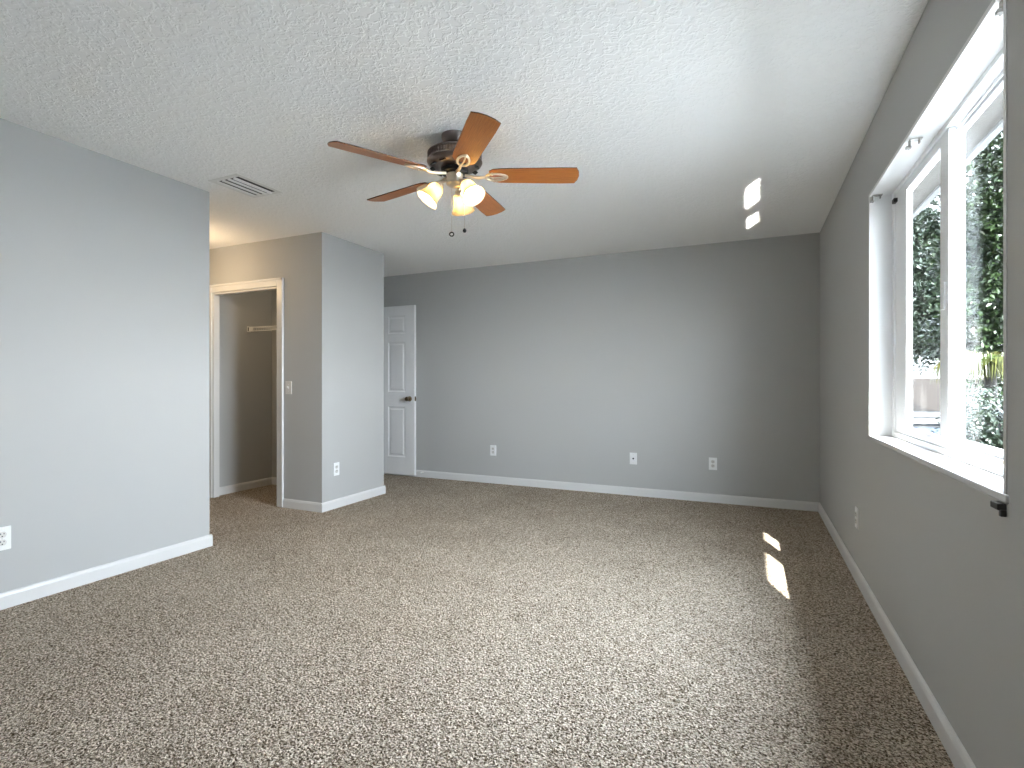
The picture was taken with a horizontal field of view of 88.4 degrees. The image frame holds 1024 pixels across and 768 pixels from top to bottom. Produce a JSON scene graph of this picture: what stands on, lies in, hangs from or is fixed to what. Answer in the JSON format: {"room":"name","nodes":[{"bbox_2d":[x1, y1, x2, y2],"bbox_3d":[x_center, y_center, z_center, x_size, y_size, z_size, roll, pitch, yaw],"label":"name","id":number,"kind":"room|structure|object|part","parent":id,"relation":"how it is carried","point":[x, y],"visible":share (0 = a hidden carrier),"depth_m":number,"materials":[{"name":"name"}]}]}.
{"room":"empty bedroom","nodes":[
{"label":"empty bedroom","id":0,"kind":"room"},
{"bbox_2d":[0,118,383,592],"bbox_3d":[-2.380,-0.096,3.155,0.150,2.440,4.897,0,0,24],"label":"wall","id":1,"kind":"structure","parent":0,"point":[104,260],"depth_m":3.08,"materials":[{"name":"grey paint"}]},
{"bbox_2d":[0,525,10,550],"bbox_3d":[-2.535,0.774,2.616,0.010,0.116,0.072,0,0,24],"label":"power outlet","id":2,"kind":"object","parent":1,"relation":"attached to","point":[5,532],"visible":1,"depth_m":2.63,"materials":[{"name":"white plastic"}]},
{"bbox_2d":[0,539,6,545],"bbox_3d":[-2.532,0.794,2.615,0.003,0.029,0.034,0,0,24],"label":"receptacle","id":3,"kind":"object","parent":2,"relation":"attached to","point":[3,542],"depth_m":2.62,"materials":[{"name":"grey plastic"}]},
{"bbox_2d":[0,532,6,537],"bbox_3d":[-2.532,0.755,2.615,0.003,0.029,0.034,0,0,24],"label":"receptacle","id":4,"kind":"object","parent":2,"relation":"attached to","point":[2,534],"depth_m":2.62,"materials":[{"name":"white plastic"}]},
{"bbox_2d":[0,534,212,609],"bbox_3d":[-3.995,1.085,2.851,2.873,0.080,3.014,0,0,24],"label":"baseboard","id":5,"kind":"structure","parent":1,"relation":"attached to","point":[18,596],"depth_m":2.99,"materials":[{"name":"white paint"}]},
{"bbox_2d":[333,462,338,475],"bbox_3d":[-1.579,0.774,4.736,0.010,0.116,0.072,0,0,24],"label":"power outlet","id":6,"kind":"object","parent":1,"relation":"attached to","point":[335,465],"visible":1,"depth_m":4.72,"materials":[{"name":"white plastic"}]},
{"bbox_2d":[219,290,276,486],"bbox_3d":[-2.716,-0.096,5.560,2.479,2.440,0.789,0,0,24],"label":"wall","id":7,"kind":"structure","parent":0,"point":[247,360],"depth_m":5.57,"materials":[{"name":"grey paint"}]},
{"bbox_2d":[247,325,276,331],"bbox_3d":[-2.138,-0.568,5.437,1.313,0.060,0.318,0,0,24],"label":"wire shelf","id":8,"kind":"object","parent":7,"relation":"attached to","point":[249,329],"visible":0.34,"depth_m":5.54,"materials":[{"name":"white metal"}]},
{"bbox_2d":[209,232,326,502],"bbox_3d":[-3.013,-0.096,5.228,3.009,2.440,0.060,0,0,24],"label":"wall","id":9,"kind":"structure","parent":0,"point":[301,260],"depth_m":4.69,"materials":[{"name":"grey paint"}]},
{"bbox_2d":[209,277,283,506],"bbox_3d":[-2.526,0.085,4.997,1.029,2.079,0.084,0,0,24],"label":"trim","id":10,"kind":"structure","parent":9,"relation":"attached to","point":[252,286],"depth_m":5.03,"materials":[{"name":"white paint"}]},
{"bbox_2d":[286,381,291,393],"bbox_3d":[-2.014,0.043,4.732,0.072,0.116,0.023,0,0,24],"label":"light switch","id":11,"kind":"object","parent":9,"relation":"attached to","point":[288,383],"visible":1,"depth_m":4.73,"materials":[{"name":"white plastic"}]},
{"bbox_2d":[219,477,385,512],"bbox_3d":[-2.776,1.085,5.554,2.873,0.080,0.877,0,0,24],"label":"baseboard","id":12,"kind":"structure","parent":9,"relation":"attached to","point":[343,501],"depth_m":4.98,"materials":[{"name":"white paint"}]},
{"bbox_2d":[0,0,928,276],"bbox_3d":[-1.606,-1.440,3.329,7.135,0.250,6.250,0,0,24],"label":"ceiling","id":13,"kind":"structure","parent":0,"point":[681,123],"depth_m":2.50,"materials":[{"name":"white paint"}]},
{"bbox_2d":[208,174,281,197],"bbox_3d":[-1.777,-1.308,3.522,0.275,0.015,0.351,0,0,24],"label":"ceiling vent","id":14,"kind":"object","parent":13,"relation":"in","point":[239,183],"visible":1,"depth_m":3.50,"materials":[{"name":"white metal"}]},
{"bbox_2d":[327,111,578,236],"bbox_3d":[-0.307,-1.053,2.841,1.264,0.526,1.248,0,0,24],"label":"ceiling fan","id":15,"kind":"object","parent":13,"relation":"hanging from","point":[459,155],"visible":1,"depth_m":2.74,"materials":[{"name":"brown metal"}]},
{"bbox_3d":[-0.648,-1.103,2.555,0.476,0.006,0.134,0,13,-36],"label":"blade","id":16,"kind":"part","parent":15,"relation":"part of","materials":[{"name":"brown wood"}]},
{"bbox_3d":[-0.646,-1.103,3.053,0.476,0.006,0.134,0,12,36],"label":"blade","id":17,"kind":"part","parent":15,"relation":"part of","materials":[{"name":"brown wood"}]},
{"bbox_3d":[-0.438,-0.986,2.759,0.131,0.135,0.129,0,0,24],"label":"lamp shade","id":18,"kind":"part","parent":15,"relation":"part of","materials":[{"name":"white glass"}]},
{"bbox_3d":[-0.280,-0.986,2.934,0.131,0.135,0.135,0,0,24],"label":"lamp shade","id":19,"kind":"part","parent":15,"relation":"part of","materials":[{"name":"white glass"}]},
{"bbox_3d":[-0.222,-1.006,2.726,0.058,0.062,0.046,0,0,24],"label":"bulb","id":20,"kind":"part","parent":15,"relation":"part of","materials":[{"name":"white glass"}]},
{"bbox_3d":[-0.208,-0.986,2.709,0.135,0.135,0.129,0,0,24],"label":"lamp shade","id":21,"kind":"part","parent":15,"relation":"part of","materials":[{"name":"white glass"}]},
{"bbox_3d":[-0.176,-1.103,2.400,0.134,0.006,0.476,13,-4,-17],"label":"blade","id":22,"kind":"part","parent":15,"relation":"part of","materials":[{"name":"brown wood"}]},
{"bbox_3d":[-0.173,-1.103,3.205,0.134,0.006,0.476,-13,-4,18],"label":"blade","id":23,"kind":"part","parent":15,"relation":"part of","materials":[{"name":"brown wood"}]},
{"bbox_3d":[0.118,-1.103,2.802,0.476,0.006,0.134,0,-13,0],"label":"blade","id":24,"kind":"part","parent":15,"relation":"part of","materials":[{"name":"brown wood"}]},
{"bbox_2d":[0,474,954,767],"bbox_3d":[-1.606,1.224,3.329,7.135,0.200,6.250,0,0,24],"label":"floor","id":25,"kind":"structure","parent":0,"point":[423,622],"depth_m":2.28,"materials":[{"name":"beige carpet"}]},
{"bbox_2d":[384,232,819,501],"bbox_3d":[-0.442,-0.096,6.122,6.962,2.440,0.200,0,0,24],"label":"wall","id":26,"kind":"structure","parent":0,"point":[676,358],"depth_m":5.26,"materials":[{"name":"grey paint"}]},
{"bbox_2d":[490,445,495,455],"bbox_3d":[-0.212,0.756,5.904,0.072,0.116,0.010,0,0,24],"label":"power outlet","id":27,"kind":"object","parent":26,"relation":"attached to","point":[492,447],"visible":1,"depth_m":5.90,"materials":[{"name":"white plastic"}]},
{"bbox_2d":[384,470,818,511],"bbox_3d":[0.371,1.085,5.639,5.082,0.080,0.014,0,0,24],"label":"baseboard","id":28,"kind":"structure","parent":26,"relation":"attached to","point":[656,493],"depth_m":5.26,"materials":[{"name":"white paint"}]},
{"bbox_2d":[630,453,636,464],"bbox_3d":[1.211,0.755,5.258,0.072,0.116,0.018,0,0,24],"label":"cable jack","id":29,"kind":"object","parent":26,"relation":"attached to","point":[633,456],"visible":1,"depth_m":5.26,"materials":[{"name":"white plastic"}]},
{"bbox_2d":[709,457,716,469],"bbox_3d":[1.891,0.760,4.955,0.072,0.116,0.010,0,0,24],"label":"power outlet","id":30,"kind":"object","parent":26,"relation":"attached to","point":[712,461],"visible":1,"depth_m":4.95,"materials":[{"name":"white plastic"}]},
{"bbox_2d":[820,0,1023,767],"bbox_3d":[1.567,-0.096,1.899,0.173,2.440,6.250,0,0,24],"label":"wall","id":31,"kind":"structure","parent":0,"point":[942,564],"depth_m":1.79,"materials":[{"name":"grey paint"}]},
{"bbox_2d":[855,506,858,528],"bbox_3d":[1.964,0.768,3.001,0.010,0.116,0.072,0,0,24],"label":"power outlet","id":32,"kind":"object","parent":31,"relation":"attached to","point":[856,508],"visible":1,"depth_m":2.99,"materials":[{"name":"white plastic"}]},
{"bbox_2d":[870,194,882,202],"bbox_3d":[1.845,-0.934,2.667,0.052,0.034,0.028,0,0,24],"label":"bracket","id":33,"kind":"object","parent":31,"relation":"attached to","point":[876,195],"visible":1,"depth_m":2.66,"materials":[{"name":"grey plastic"}]},
{"bbox_2d":[818,502,975,767],"bbox_3d":[1.482,1.085,1.937,0.014,0.080,5.850,0,0,24],"label":"baseboard","id":34,"kind":"structure","parent":31,"relation":"attached to","point":[948,737],"depth_m":1.98,"materials":[{"name":"white paint"}]},
{"bbox_2d":[905,137,922,149],"bbox_3d":[1.570,-0.934,2.057,0.052,0.034,0.028,0,0,24],"label":"bracket","id":35,"kind":"object","parent":31,"relation":"attached to","point":[918,139],"visible":1,"depth_m":2.05,"materials":[{"name":"grey plastic"}]},
{"bbox_2d":[869,0,1006,493],"bbox_3d":[1.557,-0.341,1.963,0.106,1.254,1.593,0,0,24],"label":"window frame","id":36,"kind":"structure","parent":31,"relation":"attached to","point":[987,39],"depth_m":2.21,"materials":[{"name":"white paint"}]},
{"bbox_2d":[867,435,1008,503],"bbox_3d":[1.554,0.278,1.965,0.106,0.022,1.613,0,0,24],"label":"window sill","id":37,"kind":"structure","parent":31,"relation":"attached to","point":[991,484],"depth_m":1.68,"materials":[{"name":"white wood"}]},
{"bbox_2d":[892,48,1002,476],"bbox_3d":[1.625,-0.335,1.932,0.081,1.242,1.569,0,0,24],"label":"window","id":38,"kind":"structure","parent":31,"relation":"in","point":[948,146],"depth_m":1.94,"materials":[{"name":"white plastic"}]},
{"bbox_3d":[1.763,-0.346,2.267,0.024,1.174,0.758,0,0,24],"label":"sash","id":39,"kind":"part","parent":38,"relation":"part of","materials":[{"name":"white plastic"}]},
{"bbox_3d":[1.518,-0.346,1.638,0.022,1.174,0.896,0,0,24],"label":"sash","id":40,"kind":"part","parent":38,"relation":"part of","materials":[{"name":"white plastic"}]},
{"bbox_2d":[912,90,1002,211],"bbox_3d":[1.855,-1.238,1.906,0.345,0.020,11.000,0,0,24],"label":"soffit","id":41,"kind":"structure","parent":31,"relation":"attached to","point":[993,113],"depth_m":2.63,"materials":[{"name":"grey"}]},
{"bbox_2d":[912,118,1002,219],"bbox_3d":[2.019,-1.323,1.832,0.035,0.225,11.000,0,0,24],"label":"trim","id":42,"kind":"structure","parent":31,"relation":"attached to","point":[998,128],"depth_m":2.78,"materials":[{"name":"grey"}]},
{"bbox_2d":[990,500,1006,516],"bbox_3d":[1.183,0.305,1.280,0.018,0.030,0.048,0,0,24],"label":"clip","id":43,"kind":"object","parent":31,"relation":"attached to","point":[997,505],"visible":1,"depth_m":1.26,"materials":[{"name":"black plastic"}]},
{"bbox_2d":[995,0,1002,16],"bbox_3d":[1.229,-0.934,1.300,0.052,0.034,0.028,0,0,24],"label":"bracket","id":44,"kind":"object","parent":31,"relation":"attached to","point":[999,11],"visible":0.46,"depth_m":1.30,"materials":[{"name":"grey plastic"}]},
{"bbox_3d":[1.233,-0.934,1.298,0.042,0.034,0.028,0,0,24],"label":"bracket plate","id":45,"kind":"part","parent":44,"relation":"part of","materials":[{"name":"grey plastic"}]},
{"bbox_3d":[-2.859,-0.095,6.580,1.580,2.440,0.953,0,0,24],"label":"wall","id":46,"kind":"structure","parent":0,"visible":0},
{"bbox_2d":[384,305,415,475],"bbox_3d":[-1.563,0.086,6.429,0.881,2.033,0.108,0,0,24],"label":"door","id":47,"kind":"structure","parent":46,"relation":"in","point":[399,321],"depth_m":6.36,"materials":[{"name":"white paint"}]},
{"bbox_3d":[-1.239,0.190,6.264,0.064,0.064,0.073,0,0,24],"label":"knob","id":48,"kind":"part","parent":47,"relation":"part of","materials":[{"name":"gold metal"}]},
{"bbox_3d":[15.281,3.975,9.565,140.000,0.200,150.000,0,0,24],"label":"ground","id":49,"kind":"structure","parent":0,"visible":0},
{"bbox_2d":[912,378,1002,433],"bbox_3d":[16.163,1.849,19.970,13.300,4.050,8.060,0,0,0],"label":"neighbouring house","id":50,"kind":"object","parent":49,"relation":"on","point":[925,394],"visible":0.12,"depth_m":16.72,"materials":[{"name":"white"}]},
{"bbox_3d":[12.963,1.869,16.460,0.780,0.950,0.040,0,0,0],"label":"pane","id":51,"kind":"part","parent":50,"relation":"part of","materials":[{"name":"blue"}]},
{"bbox_3d":[3.882,3.892,9.219,15.500,0.065,100.000,0,0,24],"label":"lawn","id":52,"kind":"structure","parent":49,"relation":"on","visible":0},
{"bbox_2d":[912,194,979,375],"bbox_3d":[10.646,-0.397,13.181,4.243,8.562,2.831,0,0,2],"label":"leafy tree","id":53,"kind":"object","parent":52,"relation":"on","point":[924,227],"visible":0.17,"depth_m":12.87,"materials":[{"name":"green plant"}]},
{"bbox_2d":[917,130,1002,419],"bbox_3d":[8.468,-0.401,8.407,2.993,8.574,3.114,0,0,-32],"label":"leafy tree","id":54,"kind":"object","parent":52,"relation":"on","point":[983,252],"visible":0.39,"depth_m":8.44,"materials":[{"name":"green plant"}]},
{"bbox_2d":[929,382,1002,448],"bbox_3d":[5.227,1.933,5.587,1.482,3.897,1.212,0,0,9],"label":"shrub","id":55,"kind":"object","parent":52,"relation":"on","point":[982,433],"visible":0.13,"depth_m":5.60,"materials":[{"name":"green plant"}]},
{"bbox_2d":[930,350,1002,425],"bbox_3d":[5.937,1.729,6.576,1.131,4.295,1.270,0,0,24],"label":"palm","id":56,"kind":"object","parent":52,"relation":"on","point":[979,364],"visible":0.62,"depth_m":6.46,"materials":[{"name":"green plant"}]}
]}

